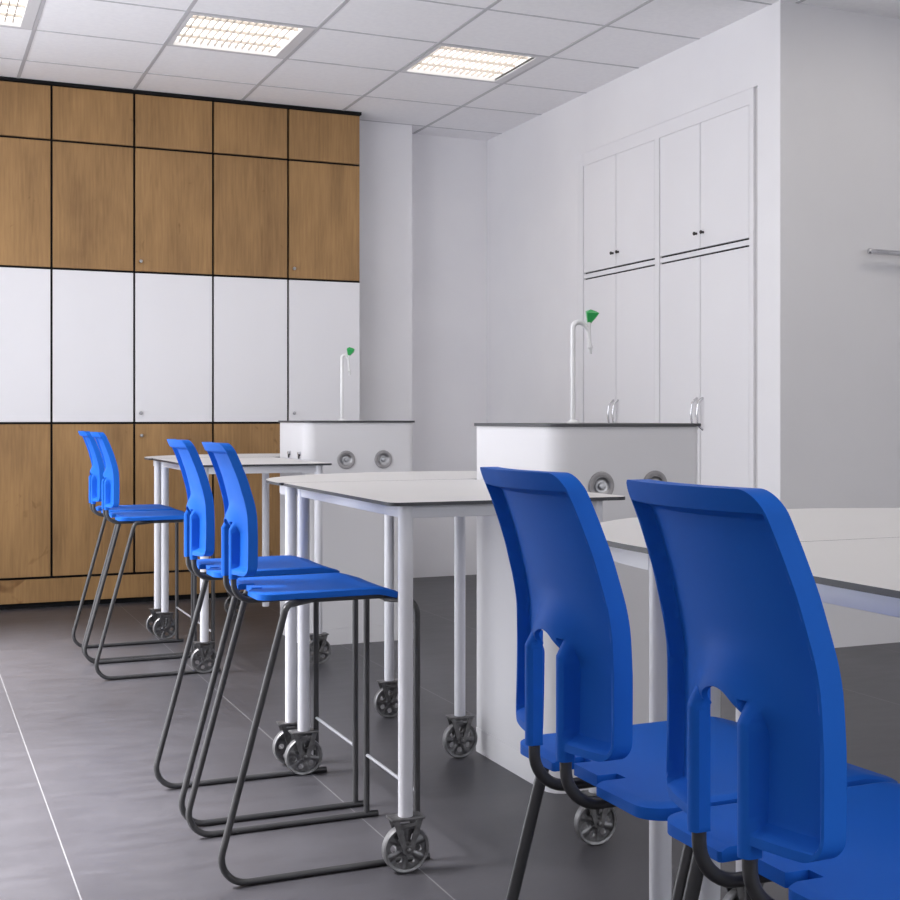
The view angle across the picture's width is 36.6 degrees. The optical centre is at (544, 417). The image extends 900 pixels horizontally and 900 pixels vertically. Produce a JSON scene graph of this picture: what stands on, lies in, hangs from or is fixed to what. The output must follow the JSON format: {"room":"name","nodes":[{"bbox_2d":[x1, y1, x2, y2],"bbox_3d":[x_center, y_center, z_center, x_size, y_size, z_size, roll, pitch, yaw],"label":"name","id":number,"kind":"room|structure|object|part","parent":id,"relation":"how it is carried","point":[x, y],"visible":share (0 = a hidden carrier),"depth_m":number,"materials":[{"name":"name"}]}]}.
{"room":"science classroom","nodes":[
{"label":"science classroom","id":0,"kind":"room"},
{"bbox_2d":[360,120,411,420],"bbox_3d":[-1.029,-0.390,8.258,0.383,2.780,0.220,0,0,-25],"label":"wall pillar","id":1,"kind":"structure","parent":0,"point":[385,148],"depth_m":8.17,"materials":[{"name":"white paint"}]},
{"bbox_2d":[412,134,486,577],"bbox_3d":[-2.168,-0.515,7.921,4.185,3.030,0.140,0,0,-25],"label":"wall","id":2,"kind":"structure","parent":0,"point":[449,174],"depth_m":8.57,"materials":[{"name":"white paint"}]},
{"bbox_2d":[0,574,899,899],"bbox_3d":[1.300,1.050,3.718,7.160,0.100,10.700,0,0,-25],"label":"floor","id":3,"kind":"structure","parent":0,"point":[85,813],"depth_m":3.76,"materials":[{"name":"grey tile"}]},
{"bbox_2d":[0,80,50,579],"bbox_3d":[-2.887,-0.460,7.257,0.422,2.604,0.441,0,0,-25],"label":"storage cabinet","id":4,"kind":"object","parent":3,"relation":"on","point":[25,107],"visible":1,"depth_m":7.09,"materials":[{"name":"brown wood"}]},
{"bbox_3d":[-2.797,-0.382,7.066,0.410,0.805,0.019,0,0,-25],"label":"white door","id":5,"kind":"part","parent":4,"relation":"part of","materials":[{"name":"laminate"}]},
{"bbox_3d":[-2.797,-1.128,7.066,0.410,0.664,0.019,0,0,-25],"label":"door","id":6,"kind":"part","parent":4,"relation":"part of","materials":[{"name":"brown wood"}]},
{"bbox_3d":[-2.797,-1.612,7.066,0.410,0.280,0.019,0,0,-25],"label":"panel","id":7,"kind":"part","parent":4,"relation":"part of","materials":[{"name":"brown wood"}]},
{"bbox_3d":[-2.797,0.433,7.066,0.410,0.801,0.019,0,0,-25],"label":"door","id":8,"kind":"part","parent":4,"relation":"part of","materials":[{"name":"brown wood"}]},
{"bbox_2d":[0,76,361,115],"bbox_3d":[-2.036,-1.771,7.448,2.125,0.016,0.038,0,0,-25],"label":"strip","id":9,"kind":"object","parent":4,"relation":"on","point":[1,77],"visible":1,"depth_m":7.43,"materials":[{"name":"black metal"}]},
{"bbox_2d":[51,85,133,576],"bbox_3d":[-2.505,-0.460,7.437,0.422,2.604,0.441,0,0,-25],"label":"storage cabinet","id":10,"kind":"object","parent":3,"relation":"on","point":[92,130],"visible":0.98,"depth_m":7.22,"materials":[{"name":"brown wood"}]},
{"bbox_3d":[-2.416,-0.382,7.246,0.410,0.805,0.019,0,0,-25],"label":"white door","id":11,"kind":"part","parent":10,"relation":"part of","materials":[{"name":"laminate"}]},
{"bbox_3d":[-2.416,-1.128,7.246,0.410,0.664,0.019,0,0,-25],"label":"door","id":12,"kind":"part","parent":10,"relation":"part of","materials":[{"name":"brown wood"}]},
{"bbox_3d":[-2.416,-1.612,7.246,0.410,0.280,0.019,0,0,-25],"label":"panel","id":13,"kind":"part","parent":10,"relation":"part of","materials":[{"name":"brown wood"}]},
{"bbox_3d":[-2.416,0.433,7.246,0.410,0.801,0.019,0,0,-25],"label":"door","id":14,"kind":"part","parent":10,"relation":"part of","materials":[{"name":"brown wood"}]},
{"bbox_2d":[0,570,243,609],"bbox_3d":[-2.049,0.921,7.458,2.111,0.157,0.030,0,0,-25],"label":"plinth","id":15,"kind":"object","parent":3,"relation":"on","point":[224,594],"visible":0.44,"depth_m":7.25,"materials":[{"name":"black"}]},
{"bbox_2d":[0,572,243,604],"bbox_3d":[-2.033,0.908,7.425,2.111,0.123,0.018,0,0,-25],"label":"kickboard","id":16,"kind":"object","parent":15,"relation":"attached to","point":[132,585],"visible":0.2,"depth_m":7.21,"materials":[{"name":"brown wood"}]},
{"bbox_2d":[72,431,192,659],"bbox_3d":[-1.752,0.527,5.790,0.475,0.945,0.385,0,0,-25],"label":"bar stool","id":17,"kind":"object","parent":3,"relation":"on","point":[97,469],"visible":0.79,"depth_m":5.74,"materials":[{"name":"grey paint"}]},
{"bbox_3d":[-1.918,0.207,5.712,0.093,0.305,0.240,0,0,-25],"label":"backrest","id":18,"kind":"part","parent":17,"relation":"part of","materials":[{"name":"blue plastic"}]},
{"bbox_3d":[-1.817,0.698,5.927,0.475,0.603,0.082,0,0,-25],"label":"sled leg","id":19,"kind":"part","parent":17,"relation":"part of","materials":[{"name":"grey paint"}]},
{"bbox_3d":[-1.688,0.698,5.653,0.475,0.603,0.082,0,0,-25],"label":"sled leg","id":20,"kind":"part","parent":17,"relation":"part of","materials":[{"name":"grey paint"}]},
{"bbox_3d":[-1.736,0.395,5.798,0.326,0.028,0.331,0,0,-25],"label":"seat","id":21,"kind":"part","parent":17,"relation":"part of","materials":[{"name":"blue plastic"}]},
{"bbox_3d":[-1.652,0.696,6.008,0.015,0.583,0.093,0,0,13],"label":"leg","id":22,"kind":"part","parent":17,"relation":"part of","materials":[{"name":"grey paint"}]},
{"bbox_3d":[-1.520,0.696,5.729,0.093,0.583,0.015,0,0,26],"label":"leg","id":23,"kind":"part","parent":17,"relation":"part of","materials":[{"name":"grey paint"}]},
{"bbox_2d":[83,432,220,679],"bbox_3d":[-1.573,0.527,5.410,0.475,0.945,0.385,0,0,-25],"label":"bar stool","id":24,"kind":"object","parent":3,"relation":"on","point":[110,486],"visible":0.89,"depth_m":5.30,"materials":[{"name":"blue plastic"}]},
{"bbox_3d":[-1.740,0.207,5.332,0.093,0.305,0.240,0,0,-25],"label":"backrest","id":25,"kind":"part","parent":24,"relation":"part of","materials":[{"name":"blue plastic"}]},
{"bbox_3d":[-1.638,0.698,5.547,0.475,0.603,0.082,0,0,-25],"label":"sled leg","id":26,"kind":"part","parent":24,"relation":"part of","materials":[{"name":"grey paint"}]},
{"bbox_3d":[-1.557,0.395,5.418,0.326,0.028,0.331,0,0,-25],"label":"seat","id":27,"kind":"part","parent":24,"relation":"part of","materials":[{"name":"blue plastic"}]},
{"bbox_3d":[-1.509,0.698,5.273,0.475,0.603,0.082,0,0,-25],"label":"sled leg","id":28,"kind":"part","parent":24,"relation":"part of","materials":[{"name":"grey paint"}]},
{"bbox_3d":[-1.473,0.696,5.628,0.015,0.583,0.093,0,0,13],"label":"leg","id":29,"kind":"part","parent":24,"relation":"part of","materials":[{"name":"grey paint"}]},
{"bbox_3d":[-1.341,0.696,5.349,0.093,0.583,0.015,0,0,26],"label":"leg","id":30,"kind":"part","parent":24,"relation":"part of","materials":[{"name":"grey paint"}]},
{"bbox_2d":[134,93,211,572],"bbox_3d":[-2.119,-0.460,7.607,0.422,2.604,0.462,0,0,-25],"label":"storage cabinet","id":31,"kind":"object","parent":3,"relation":"on","point":[173,135],"visible":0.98,"depth_m":7.41,"materials":[{"name":"brown wood"}]},
{"bbox_3d":[-2.034,-0.382,7.426,0.410,0.805,0.019,0,0,-25],"label":"white door","id":32,"kind":"part","parent":31,"relation":"part of","materials":[{"name":"laminate"}]},
{"bbox_3d":[-2.034,-1.128,7.426,0.410,0.664,0.019,0,0,-25],"label":"door","id":33,"kind":"part","parent":31,"relation":"part of","materials":[{"name":"brown wood"}]},
{"bbox_3d":[-2.034,-1.612,7.426,0.410,0.280,0.019,0,0,-25],"label":"panel","id":34,"kind":"part","parent":31,"relation":"part of","materials":[{"name":"brown wood"}]},
{"bbox_3d":[-2.034,0.433,7.426,0.410,0.801,0.019,0,0,-25],"label":"door","id":35,"kind":"part","parent":31,"relation":"part of","materials":[{"name":"brown wood"}]},
{"bbox_2d":[144,453,279,634],"bbox_3d":[-1.409,0.592,6.691,1.165,0.816,0.612,0,0,-25],"label":"table","id":36,"kind":"object","parent":3,"relation":"on","point":[157,464],"visible":0.25,"depth_m":6.23,"materials":[{"name":"white metal"}]},
{"bbox_3d":[-1.784,0.535,6.243,0.033,0.686,0.033,0,0,-25],"label":"leg","id":37,"kind":"part","parent":36,"relation":"part of","materials":[{"name":"white paint"}]},
{"bbox_2d":[153,457,331,672],"bbox_3d":[-1.323,0.592,5.824,0.563,0.816,1.000,0,0,-25],"label":"table","id":38,"kind":"object","parent":3,"relation":"on","point":[264,465],"visible":0.75,"depth_m":5.51,"materials":[{"name":"white metal"}]},
{"bbox_3d":[-1.717,0.535,6.125,0.033,0.686,0.033,0,0,-25],"label":"leg","id":39,"kind":"part","parent":38,"relation":"part of","materials":[{"name":"white paint"}]},
{"bbox_3d":[-1.336,0.535,5.315,0.033,0.686,0.033,0,0,-25],"label":"leg","id":40,"kind":"part","parent":38,"relation":"part of","materials":[{"name":"white paint"}]},
{"bbox_3d":[-1.303,0.535,6.320,0.033,0.686,0.033,0,0,-25],"label":"leg","id":41,"kind":"part","parent":38,"relation":"part of","materials":[{"name":"white paint"}]},
{"bbox_3d":[-0.922,0.535,5.510,0.033,0.686,0.033,0,0,-25],"label":"leg","id":42,"kind":"part","parent":38,"relation":"part of","materials":[{"name":"white paint"}]},
{"bbox_2d":[212,101,286,557],"bbox_3d":[-1.741,-0.460,7.796,0.422,2.604,0.441,0,0,-25],"label":"storage cabinet","id":43,"kind":"object","parent":3,"relation":"on","point":[249,142],"visible":0.75,"depth_m":7.59,"materials":[{"name":"brown wood"}]},
{"bbox_3d":[-1.652,0.433,7.605,0.410,0.801,0.019,0,0,-25],"label":"door","id":44,"kind":"part","parent":43,"relation":"part of","materials":[{"name":"brown wood"}]},
{"bbox_3d":[-1.652,-0.382,7.605,0.410,0.805,0.019,0,0,-25],"label":"white door","id":45,"kind":"part","parent":43,"relation":"part of","materials":[{"name":"laminate"}]},
{"bbox_3d":[-1.652,-1.128,7.605,0.410,0.664,0.019,0,0,-25],"label":"door","id":46,"kind":"part","parent":43,"relation":"part of","materials":[{"name":"brown wood"}]},
{"bbox_3d":[-1.652,-1.612,7.605,0.410,0.280,0.019,0,0,-25],"label":"panel","id":47,"kind":"part","parent":43,"relation":"part of","materials":[{"name":"brown wood"}]},
{"bbox_2d":[154,439,363,825],"bbox_3d":[-0.755,0.527,3.563,0.475,0.945,0.385,0,0,-25],"label":"bar stool","id":48,"kind":"object","parent":3,"relation":"on","point":[199,517],"visible":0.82,"depth_m":3.48,"materials":[{"name":"grey paint"}]},
{"bbox_3d":[-0.921,0.207,3.485,0.093,0.305,0.240,0,0,-25],"label":"backrest","id":49,"kind":"part","parent":48,"relation":"part of","materials":[{"name":"blue plastic"}]},
{"bbox_3d":[-0.819,0.698,3.700,0.475,0.603,0.082,0,0,-25],"label":"sled leg","id":50,"kind":"part","parent":48,"relation":"part of","materials":[{"name":"grey paint"}]},
{"bbox_3d":[-0.738,0.395,3.571,0.326,0.028,0.331,0,0,-25],"label":"seat","id":51,"kind":"part","parent":48,"relation":"part of","materials":[{"name":"blue plastic"}]},
{"bbox_3d":[-0.690,0.698,3.426,0.475,0.603,0.082,0,0,-25],"label":"sled leg","id":52,"kind":"part","parent":48,"relation":"part of","materials":[{"name":"grey paint"}]},
{"bbox_3d":[-0.654,0.696,3.781,0.015,0.583,0.093,0,0,13],"label":"leg","id":53,"kind":"part","parent":48,"relation":"part of","materials":[{"name":"grey paint"}]},
{"bbox_3d":[-0.522,0.696,3.502,0.093,0.583,0.015,0,0,26],"label":"leg","id":54,"kind":"part","parent":48,"relation":"part of","materials":[{"name":"grey paint"}]},
{"bbox_2d":[186,442,429,885],"bbox_3d":[-0.557,0.527,3.140,0.475,0.945,0.385,0,0,-25],"label":"bar stool","id":55,"kind":"object","parent":3,"relation":"on","point":[239,529],"visible":1,"depth_m":3.05,"materials":[{"name":"grey paint"}]},
{"bbox_3d":[-0.723,0.207,3.062,0.093,0.305,0.240,0,0,-25],"label":"backrest","id":56,"kind":"part","parent":55,"relation":"part of","materials":[{"name":"blue plastic"}]},
{"bbox_3d":[-0.621,0.698,3.277,0.475,0.603,0.082,0,0,-25],"label":"sled leg","id":57,"kind":"part","parent":55,"relation":"part of","materials":[{"name":"grey paint"}]},
{"bbox_3d":[-0.540,0.395,3.148,0.326,0.028,0.331,0,0,-25],"label":"seat","id":58,"kind":"part","parent":55,"relation":"part of","materials":[{"name":"blue plastic"}]},
{"bbox_3d":[-0.492,0.698,3.003,0.475,0.603,0.082,0,0,-25],"label":"sled leg","id":59,"kind":"part","parent":55,"relation":"part of","materials":[{"name":"grey paint"}]},
{"bbox_3d":[-0.456,0.696,3.358,0.015,0.583,0.093,0,0,13],"label":"leg","id":60,"kind":"part","parent":55,"relation":"part of","materials":[{"name":"grey paint"}]},
{"bbox_3d":[-0.324,0.696,3.079,0.093,0.583,0.015,0,0,26],"label":"leg","id":61,"kind":"part","parent":55,"relation":"part of","materials":[{"name":"grey paint"}]},
{"bbox_2d":[287,108,359,420],"bbox_3d":[-1.353,-0.460,7.968,0.426,2.604,0.462,0,0,-25],"label":"storage cabinet","id":62,"kind":"object","parent":3,"relation":"on","point":[323,148],"visible":0.62,"depth_m":7.77,"materials":[{"name":"brown wood"}]},
{"bbox_3d":[-1.268,-0.382,7.786,0.414,0.805,0.019,0,0,-25],"label":"white door","id":63,"kind":"part","parent":62,"relation":"part of","materials":[{"name":"laminate"}]},
{"bbox_3d":[-1.268,-1.128,7.786,0.414,0.664,0.019,0,0,-25],"label":"door","id":64,"kind":"part","parent":62,"relation":"part of","materials":[{"name":"brown wood"}]},
{"bbox_3d":[-1.268,-1.612,7.786,0.414,0.280,0.019,0,0,-25],"label":"panel","id":65,"kind":"part","parent":62,"relation":"part of","materials":[{"name":"brown wood"}]},
{"bbox_2d":[278,420,414,644],"bbox_3d":[-0.915,0.506,6.220,0.528,0.988,0.460,0,0,-25],"label":"lab sink unit","id":66,"kind":"object","parent":3,"relation":"on","point":[352,538],"visible":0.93,"depth_m":6.02,"materials":[{"name":"grey"}]},
{"bbox_2d":[337,451,354,468],"bbox_3d":[-0.879,0.185,5.992,0.082,0.082,0.008,0,0,-25],"label":"socket","id":67,"kind":"object","parent":66,"relation":"attached to","point":[345,459],"depth_m":5.99,"materials":[{"name":"metal"}]},
{"bbox_2d":[338,347,354,420],"bbox_3d":[-0.916,-0.158,6.255,0.078,0.340,0.044,0,0,-25],"label":"tap","id":68,"kind":"object","parent":66,"relation":"on","point":[350,351],"visible":1,"depth_m":6.25,"materials":[{"name":"white metal"}]},
{"bbox_2d":[347,355,350,374],"bbox_3d":[-0.905,-0.244,6.261,0.019,0.093,0.017,0,0,-25],"label":"outlet","id":69,"kind":"object","parent":68,"relation":"attached to","point":[348,356],"depth_m":6.26,"materials":[{"name":"white metal"}]},
{"bbox_3d":[-0.898,-0.307,6.264,0.037,0.041,0.036,0,0,-9],"label":"handle","id":70,"kind":"part","parent":68,"relation":"part of","materials":[{"name":"green plastic"}]},
{"bbox_2d":[375,450,391,467],"bbox_3d":[-0.723,0.185,6.065,0.082,0.082,0.008,0,0,-25],"label":"socket","id":71,"kind":"object","parent":66,"relation":"attached to","point":[383,458],"depth_m":6.06,"materials":[{"name":"metal"}]},
{"bbox_2d":[266,471,476,763],"bbox_3d":[-0.359,0.592,4.362,1.165,0.816,0.612,0,0,-25],"label":"table","id":72,"kind":"object","parent":3,"relation":"on","point":[388,683],"visible":0.35,"depth_m":4.18,"materials":[{"name":"white metal"}]},
{"bbox_3d":[-0.734,0.535,3.913,0.033,0.686,0.033,0,0,-25],"label":"leg","id":73,"kind":"part","parent":72,"relation":"part of","materials":[{"name":"white paint"}]},
{"bbox_3d":[-0.520,0.535,4.529,0.033,0.686,0.033,0,0,-25],"label":"leg","id":74,"kind":"part","parent":72,"relation":"part of","materials":[{"name":"white paint"}]},
{"bbox_2d":[284,479,624,872],"bbox_3d":[-0.276,0.592,3.500,0.586,0.816,1.000,0,0,-24],"label":"table","id":75,"kind":"object","parent":3,"relation":"on","point":[406,500],"visible":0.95,"depth_m":3.19,"materials":[{"name":"white metal"}]},
{"bbox_3d":[-0.677,0.535,3.802,0.033,0.686,0.033,0,0,-24],"label":"leg","id":76,"kind":"part","parent":75,"relation":"part of","materials":[{"name":"white paint"}]},
{"bbox_3d":[-0.307,0.535,2.986,0.033,0.686,0.033,0,0,-24],"label":"leg","id":77,"kind":"part","parent":75,"relation":"part of","materials":[{"name":"white paint"}]},
{"bbox_3d":[-0.251,0.535,3.995,0.033,0.686,0.033,0,0,-24],"label":"leg","id":78,"kind":"part","parent":75,"relation":"part of","materials":[{"name":"white paint"}]},
{"bbox_3d":[0.119,0.535,3.180,0.033,0.686,0.033,0,0,-24],"label":"leg","id":79,"kind":"part","parent":75,"relation":"part of","materials":[{"name":"white paint"}]},
{"bbox_2d":[474,423,700,793],"bbox_3d":[0.117,0.507,3.927,0.476,0.985,0.552,0,0,-25],"label":"lab sink unit","id":80,"kind":"object","parent":3,"relation":"on","point":[602,456],"visible":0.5,"depth_m":3.74,"materials":[{"name":"grey"}]},
{"bbox_2d":[567,309,598,422],"bbox_3d":[0.109,-0.150,3.920,0.098,0.330,0.044,0,0,-25],"label":"tap","id":81,"kind":"object","parent":80,"relation":"on","point":[591,315],"visible":0.95,"depth_m":3.90,"materials":[{"name":"white metal"}]},
{"bbox_2d":[587,322,592,353],"bbox_3d":[0.129,-0.231,3.929,0.019,0.092,0.017,0,0,-25],"label":"outlet","id":82,"kind":"object","parent":81,"relation":"attached to","point":[589,346],"depth_m":3.92,"materials":[{"name":"white metal"}]},
{"bbox_3d":[0.136,-0.294,3.933,0.037,0.041,0.036,0,0,-9],"label":"handle","id":83,"kind":"part","parent":81,"relation":"part of","materials":[{"name":"green plastic"}]},
{"bbox_2d":[588,471,613,494],"bbox_3d":[0.153,0.183,3.648,0.078,0.078,0.008,0,0,-25],"label":"socket","id":84,"kind":"object","parent":80,"relation":"attached to","point":[598,481],"depth_m":3.65,"materials":[{"name":"metal"}]},
{"bbox_2d":[644,470,666,481],"bbox_3d":[0.303,0.183,3.719,0.078,0.078,0.008,0,0,-25],"label":"socket","id":85,"kind":"object","parent":80,"relation":"attached to","point":[659,475],"depth_m":3.72,"materials":[{"name":"metal"}]},
{"bbox_2d":[584,140,654,422],"bbox_3d":[0.616,-0.194,7.213,0.599,2.387,0.789,0,0,-25],"label":"wardrobe","id":86,"kind":"object","parent":3,"relation":"on","point":[619,189],"visible":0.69,"depth_m":7.07,"materials":[{"name":"grey wood"}]},
{"bbox_3d":[0.301,0.090,7.292,0.019,1.696,0.368,0,0,-25],"label":"door","id":87,"kind":"part","parent":86,"relation":"part of","materials":[{"name":"white paint"}]},
{"bbox_3d":[0.301,-1.091,7.292,0.019,0.587,0.368,0,0,-25],"label":"door","id":88,"kind":"part","parent":86,"relation":"part of","materials":[{"name":"white paint"}]},
{"bbox_3d":[0.345,-0.020,7.135,0.042,0.159,0.011,0,0,-25],"label":"handle","id":89,"kind":"part","parent":86,"relation":"part of","materials":[{"name":"silver metal"}]},
{"bbox_3d":[0.367,-0.020,7.088,0.042,0.159,0.011,0,0,-25],"label":"handle","id":90,"kind":"part","parent":86,"relation":"part of","materials":[{"name":"silver metal"}]},
{"bbox_3d":[0.390,-0.778,7.107,0.018,0.023,0.785,0,0,-25],"label":"cross rail","id":91,"kind":"part","parent":86,"relation":"part of","materials":[{"name":"white paint"}]},
{"bbox_3d":[0.469,-1.091,6.937,0.019,0.587,0.405,0,0,-25],"label":"door","id":92,"kind":"part","parent":86,"relation":"part of","materials":[{"name":"white paint"}]},
{"bbox_3d":[0.469,0.090,6.937,0.019,1.696,0.405,0,0,-25],"label":"door","id":93,"kind":"part","parent":86,"relation":"part of","materials":[{"name":"white paint"}]},
{"bbox_2d":[480,467,897,899],"bbox_3d":[0.162,0.527,1.534,0.475,0.945,0.385,0,0,-25],"label":"bar stool","id":94,"kind":"object","parent":3,"relation":"on","point":[567,585],"visible":0.78,"depth_m":1.42,"materials":[{"name":"grey paint"}]},
{"bbox_3d":[0.097,0.698,1.671,0.475,0.603,0.082,0,0,-25],"label":"sled leg","id":95,"kind":"part","parent":94,"relation":"part of","materials":[{"name":"grey paint"}]},
{"bbox_3d":[-0.004,0.207,1.456,0.093,0.305,0.240,0,0,-25],"label":"backrest","id":96,"kind":"part","parent":94,"relation":"part of","materials":[{"name":"blue plastic"}]},
{"bbox_3d":[0.226,0.698,1.397,0.475,0.603,0.082,0,0,-25],"label":"sled leg","id":97,"kind":"part","parent":94,"relation":"part of","materials":[{"name":"grey paint"}]},
{"bbox_3d":[0.178,0.395,1.542,0.326,0.028,0.331,0,0,-25],"label":"seat","id":98,"kind":"part","parent":94,"relation":"part of","materials":[{"name":"blue plastic"}]},
{"bbox_3d":[0.263,0.696,1.752,0.015,0.583,0.093,0,0,13],"label":"leg","id":99,"kind":"part","parent":94,"relation":"part of","materials":[{"name":"grey paint"}]},
{"bbox_2d":[660,105,748,487],"bbox_3d":[0.971,-0.194,6.458,0.599,2.387,0.791,0,0,-25],"label":"wardrobe","id":100,"kind":"object","parent":3,"relation":"on","point":[704,166],"visible":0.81,"depth_m":6.29,"materials":[{"name":"grey"}]},
{"bbox_3d":[0.656,0.090,6.537,0.019,1.696,0.370,0,0,-25],"label":"door","id":101,"kind":"part","parent":100,"relation":"part of","materials":[{"name":"white paint"}]},
{"bbox_3d":[0.656,-1.091,6.537,0.019,0.587,0.370,0,0,-25],"label":"door","id":102,"kind":"part","parent":100,"relation":"part of","materials":[{"name":"white paint"}]},
{"bbox_3d":[0.701,-0.020,6.379,0.042,0.159,0.011,0,0,-25],"label":"handle","id":103,"kind":"part","parent":100,"relation":"part of","materials":[{"name":"silver metal"}]},
{"bbox_3d":[0.723,-0.020,6.332,0.042,0.159,0.011,0,0,-25],"label":"handle","id":104,"kind":"part","parent":100,"relation":"part of","materials":[{"name":"silver metal"}]},
{"bbox_3d":[0.745,-0.778,6.352,0.018,0.023,0.787,0,0,-25],"label":"cross rail","id":105,"kind":"part","parent":100,"relation":"part of","materials":[{"name":"white paint"}]},
{"bbox_3d":[0.824,-1.091,6.181,0.019,0.587,0.405,0,0,-25],"label":"door","id":106,"kind":"part","parent":100,"relation":"part of","materials":[{"name":"white paint"}]},
{"bbox_3d":[0.824,0.090,6.181,0.019,1.696,0.405,0,0,-25],"label":"door","id":107,"kind":"part","parent":100,"relation":"part of","materials":[{"name":"white paint"}]},
{"bbox_2d":[600,508,899,899],"bbox_3d":[0.543,0.592,2.426,1.165,0.816,0.612,0,0,-25],"label":"table","id":108,"kind":"object","parent":3,"relation":"on","point":[624,537],"visible":0.41,"depth_m":2.06,"materials":[{"name":"white laminate"}]},
{"bbox_3d":[0.169,0.535,1.978,0.033,0.686,0.033,0,0,-25],"label":"leg","id":109,"kind":"part","parent":108,"relation":"part of","materials":[{"name":"white paint"}]},
{"bbox_3d":[0.382,0.535,2.594,0.033,0.686,0.033,0,0,-25],"label":"leg","id":110,"kind":"part","parent":108,"relation":"part of","materials":[{"name":"white paint"}]},
{"bbox_2d":[626,479,899,899],"bbox_3d":[0.308,0.527,1.223,0.475,0.945,0.385,0,0,-25],"label":"bar stool","id":111,"kind":"object","parent":3,"relation":"on","point":[744,617],"visible":1,"depth_m":1.11,"materials":[{"name":"blue plastic"}]},
{"bbox_3d":[0.244,0.698,1.360,0.475,0.603,0.082,0,0,-25],"label":"sled leg","id":112,"kind":"part","parent":111,"relation":"part of","materials":[{"name":"grey paint"}]},
{"bbox_3d":[0.325,0.395,1.231,0.326,0.028,0.331,0,0,-25],"label":"seat","id":113,"kind":"part","parent":111,"relation":"part of","materials":[{"name":"blue plastic"}]},
{"bbox_2d":[698,537,899,899],"bbox_3d":[0.631,0.592,1.573,0.586,0.816,1.000,0,0,-25],"label":"table","id":114,"kind":"object","parent":3,"relation":"on","point":[860,574],"visible":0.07,"depth_m":1.64,"materials":[{"name":"white laminate"}]},
{"bbox_3d":[0.225,0.535,1.869,0.033,0.686,0.033,0,0,-25],"label":"leg","id":115,"kind":"part","parent":114,"relation":"part of","materials":[{"name":"white paint"}]},
{"bbox_2d":[0,0,899,139],"bbox_3d":[1.300,-1.903,3.718,7.160,0.253,10.700,0,0,-25],"label":"ceiling","id":116,"kind":"structure","parent":0,"point":[356,54],"depth_m":6.53,"materials":[{"name":"tile"}]},
{"bbox_2d":[0,0,40,29],"bbox_3d":[-2.481,-1.808,5.820,0.565,0.064,0.565,0,0,-25],"label":"ceiling light","id":117,"kind":"object","parent":116,"relation":"attached to","point":[22,14],"visible":1,"depth_m":6.01,"materials":[{"name":"white metal"}]},
{"bbox_2d":[0,0,25,19],"bbox_3d":[-2.495,-1.812,5.814,0.495,0.004,0.521,0,0,-25],"label":"diffuser","id":118,"kind":"object","parent":117,"relation":"attached to","point":[9,9],"depth_m":5.99,"materials":[{"name":"white plastic"}]},
{"bbox_2d":[0,0,27,25],"bbox_3d":[-2.495,-1.810,5.814,0.507,0.060,0.533,0,0,-25],"label":"tray","id":119,"kind":"object","parent":117,"relation":"on","point":[12,12],"depth_m":6.02,"materials":[{"name":"white"}]},
{"bbox_2d":[167,12,315,57],"bbox_3d":[-1.423,-1.808,6.318,0.565,0.064,0.565,0,0,-25],"label":"ceiling light","id":120,"kind":"object","parent":116,"relation":"attached to","point":[199,31],"visible":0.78,"depth_m":6.37,"materials":[{"name":"white metal"}]},
{"bbox_2d":[177,18,292,48],"bbox_3d":[-1.436,-1.812,6.312,0.495,0.004,0.521,0,0,-25],"label":"diffuser","id":121,"kind":"object","parent":120,"relation":"attached to","point":[220,33],"depth_m":6.37,"materials":[{"name":"white plastic"}]},
{"bbox_2d":[173,28,301,54],"bbox_3d":[-1.436,-1.810,6.312,0.507,0.060,0.533,0,0,-25],"label":"tray","id":122,"kind":"object","parent":120,"relation":"on","point":[251,41],"depth_m":6.44,"materials":[{"name":"white"}]},
{"bbox_2d":[401,44,546,82],"bbox_3d":[-0.364,-1.808,6.817,0.565,0.064,0.565,0,0,-25],"label":"ceiling light","id":123,"kind":"object","parent":116,"relation":"attached to","point":[444,60],"visible":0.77,"depth_m":6.87,"materials":[{"name":"white"}]},
{"bbox_2d":[417,49,519,74],"bbox_3d":[-0.378,-1.812,6.810,0.495,0.004,0.521,0,0,-25],"label":"diffuser","id":124,"kind":"object","parent":123,"relation":"attached to","point":[442,61],"depth_m":6.87,"materials":[{"name":"white plastic"}]},
{"bbox_2d":[408,57,533,80],"bbox_3d":[-0.378,-1.810,6.810,0.507,0.060,0.533,0,0,-25],"label":"diffuser","id":125,"kind":"object","parent":123,"relation":"on","point":[470,68],"depth_m":6.94,"materials":[{"name":"white plastic"}]},
{"bbox_2d":[487,0,779,499],"bbox_3d":[0.631,-0.515,7.380,0.700,3.030,3.223,0,0,-25],"label":"wall","id":126,"kind":"structure","parent":0,"point":[532,166],"depth_m":7.58,"materials":[{"name":"white paint"}]},
{"bbox_2d":[578,87,757,487],"bbox_3d":[0.569,-0.227,6.728,0.030,2.454,1.759,0,0,-25],"label":"trim","id":127,"kind":"structure","parent":126,"relation":"attached to","point":[749,97],"depth_m":6.47,"materials":[{"name":"white paint"}]},
{"bbox_2d":[780,0,899,647],"bbox_3d":[2.253,-0.515,6.443,2.834,3.030,0.150,0,0,-25],"label":"wall","id":128,"kind":"structure","parent":0,"point":[840,69],"depth_m":5.91,"materials":[{"name":"grey paint"}]},
{"bbox_2d":[867,248,899,255],"bbox_3d":[1.724,-0.703,6.064,0.694,0.095,0.090,0,0,-30],"label":"rail","id":129,"kind":"object","parent":128,"relation":"attached to","point":[869,250],"visible":1,"depth_m":5.94,"materials":[{"name":"silver metal"}]}
]}

